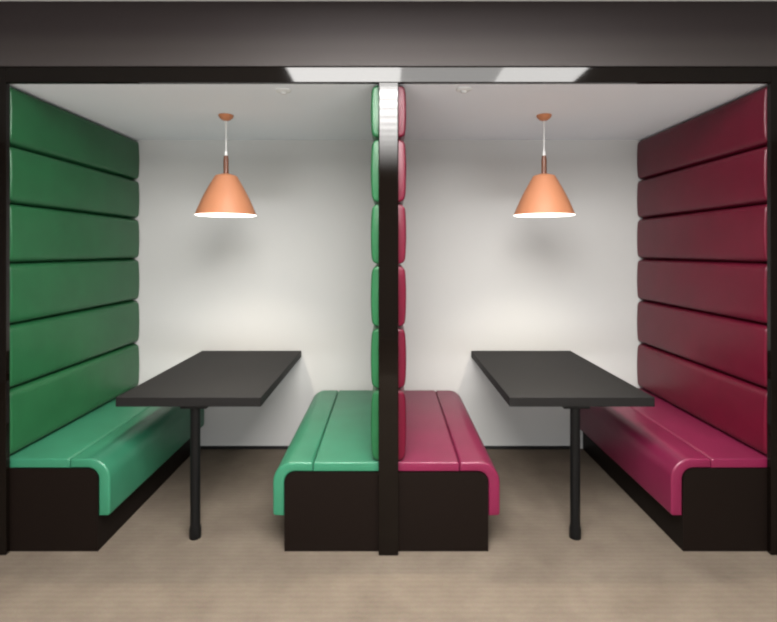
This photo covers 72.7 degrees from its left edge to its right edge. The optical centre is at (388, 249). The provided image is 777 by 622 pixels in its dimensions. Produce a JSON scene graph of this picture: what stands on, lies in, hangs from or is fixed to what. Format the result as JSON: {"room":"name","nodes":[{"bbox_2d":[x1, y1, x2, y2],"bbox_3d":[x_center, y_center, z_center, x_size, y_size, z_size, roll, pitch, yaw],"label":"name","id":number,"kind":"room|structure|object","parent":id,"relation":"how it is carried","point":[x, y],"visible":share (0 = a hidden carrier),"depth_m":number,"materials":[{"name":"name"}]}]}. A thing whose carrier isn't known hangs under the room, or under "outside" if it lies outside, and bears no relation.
{"room":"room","nodes":[
{"label":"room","id":0,"kind":"room"},
{"bbox_2d":[14,206,112,262],"bbox_3d":[-2.204,0.344,3.392,0.392,2.392,1.400,0,0,0],"label":"wall","id":1,"kind":"structure","parent":0,"point":[30,206],"depth_m":3.16,"materials":[{"name":"grey"}]},
{"bbox_2d":[130,140,646,448],"bbox_3d":[0.000,0.145,4.152,4.800,2.790,0.120,0,0,0],"label":"wall","id":2,"kind":"structure","parent":0,"point":[293,275],"depth_m":4.09,"materials":[{"name":"grey paint"}]},
{"bbox_2d":[200,446,288,448],"bbox_3d":[-1.008,1.529,4.086,0.943,0.022,0.011,0,0,0],"label":"baseboard","id":3,"kind":"structure","parent":2,"relation":"attached to","point":[201,447],"depth_m":4.08,"materials":[{"name":"black"}]},
{"bbox_2d":[485,446,569,448],"bbox_3d":[1.006,1.529,4.086,0.938,0.022,0.011,0,0,0],"label":"baseboard","id":4,"kind":"structure","parent":2,"relation":"attached to","point":[486,447],"depth_m":4.08,"materials":[{"name":"black"}]},
{"bbox_2d":[0,449,776,621],"bbox_3d":[0.000,1.590,0.292,9.000,0.100,8.200,0,0,0],"label":"floor","id":5,"kind":"structure","parent":0,"point":[623,567],"depth_m":2.54,"materials":[{"name":"beige carpet"}]},
{"bbox_2d":[10,87,203,550],"bbox_3d":[-1.713,0.346,3.392,0.576,2.388,1.392,0,0,0],"label":"bench","id":6,"kind":"object","parent":5,"relation":"on","point":[82,464],"visible":0.81,"depth_m":3.05,"materials":[{"name":"green leather"}]},
{"bbox_2d":[116,351,300,539],"bbox_3d":[-1.060,1.160,3.441,0.770,0.760,1.297,0,0,0],"label":"table","id":7,"kind":"object","parent":5,"relation":"on","point":[206,379],"visible":1,"depth_m":3.04,"materials":[{"name":"black wood"}]},
{"bbox_2d":[273,85,378,550],"bbox_3d":[-0.304,0.346,3.392,0.576,2.388,1.392,0,0,0],"label":"bench","id":8,"kind":"object","parent":5,"relation":"on","point":[326,481],"visible":0.77,"depth_m":2.70,"materials":[{"name":"green leather"}]},
{"bbox_2d":[0,67,776,555],"bbox_3d":[0.000,0.308,2.673,4.800,2.463,0.034,0,0,0],"label":"frame","id":9,"kind":"object","parent":5,"relation":"on","point":[388,79],"visible":1,"depth_m":2.66,"materials":[{"name":"black"}]},
{"bbox_2d":[398,85,499,550],"bbox_3d":[0.293,0.346,3.392,0.554,2.388,1.392,0,0,0],"label":"bench","id":10,"kind":"object","parent":5,"relation":"on","point":[449,483],"visible":0.78,"depth_m":2.70,"materials":[{"name":"pink leather"}]},
{"bbox_2d":[471,351,654,539],"bbox_3d":[1.025,1.160,3.441,0.770,0.760,1.297,0,0,0],"label":"table","id":11,"kind":"object","parent":5,"relation":"on","point":[565,379],"visible":1,"depth_m":3.04,"materials":[{"name":"black wood"}]},
{"bbox_2d":[580,87,766,550],"bbox_3d":[1.720,0.346,3.392,0.551,2.388,1.392,0,0,0],"label":"bench","id":12,"kind":"object","parent":5,"relation":"on","point":[694,461],"visible":0.89,"depth_m":3.06,"materials":[{"name":"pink leather"}]},
{"bbox_2d":[10,84,766,139],"bbox_3d":[0.000,-0.882,3.392,4.800,0.060,1.400,0,0,0],"label":"ceiling","id":13,"kind":"structure","parent":0,"point":[132,111],"depth_m":3.18,"materials":[{"name":"white paint"}]},
{"bbox_2d":[194,113,256,216],"bbox_3d":[-1.026,-0.535,3.332,0.376,0.634,0.376,0,0,0],"label":"pendant lamp","id":14,"kind":"object","parent":13,"relation":"hanging from","point":[225,196],"visible":1,"depth_m":3.23,"materials":[{"name":"orange metal"}]},
{"bbox_2d":[275,88,290,94],"bbox_3d":[-0.560,-0.841,2.812,0.084,0.022,0.084,0,0,0],"label":"sprinkler","id":15,"kind":"object","parent":13,"relation":"attached to","point":[283,91],"visible":1,"depth_m":2.80,"materials":[{"name":"white"}]},
{"bbox_2d":[456,87,471,93],"bbox_3d":[0.400,-0.841,2.792,0.084,0.022,0.084,0,0,0],"label":"sprinkler","id":16,"kind":"object","parent":13,"relation":"attached to","point":[463,90],"visible":1,"depth_m":2.77,"materials":[{"name":"white"}]},
{"bbox_2d":[513,113,575,216],"bbox_3d":[0.982,-0.535,3.332,0.376,0.634,0.376,0,0,0],"label":"pendant lamp","id":17,"kind":"object","parent":13,"relation":"hanging from","point":[544,196],"visible":1,"depth_m":3.23,"materials":[{"name":"orange metal"}]},
{"bbox_2d":[0,0,776,0],"bbox_3d":[0.000,-1.301,0.292,9.000,0.098,8.200,0,0,0],"label":"ceiling","id":18,"kind":"structure","parent":0,"point":[0,0],"depth_m":2.65,"materials":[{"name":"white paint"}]},
{"bbox_2d":[0,1,776,66],"bbox_3d":[0.000,-1.087,3.372,9.000,0.325,1.440,0,0,0],"label":"fascia","id":19,"kind":"object","parent":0,"point":[32,33],"visible":0.5,"depth_m":2.65,"materials":[{"name":"grey paint"}]},
{"bbox_2d":[655,207,761,262],"bbox_3d":[2.201,0.344,3.392,0.397,2.392,1.400,0,0,0],"label":"wall","id":20,"kind":"structure","parent":0,"point":[737,207],"depth_m":3.17,"materials":[{"name":"grey"}]}
]}

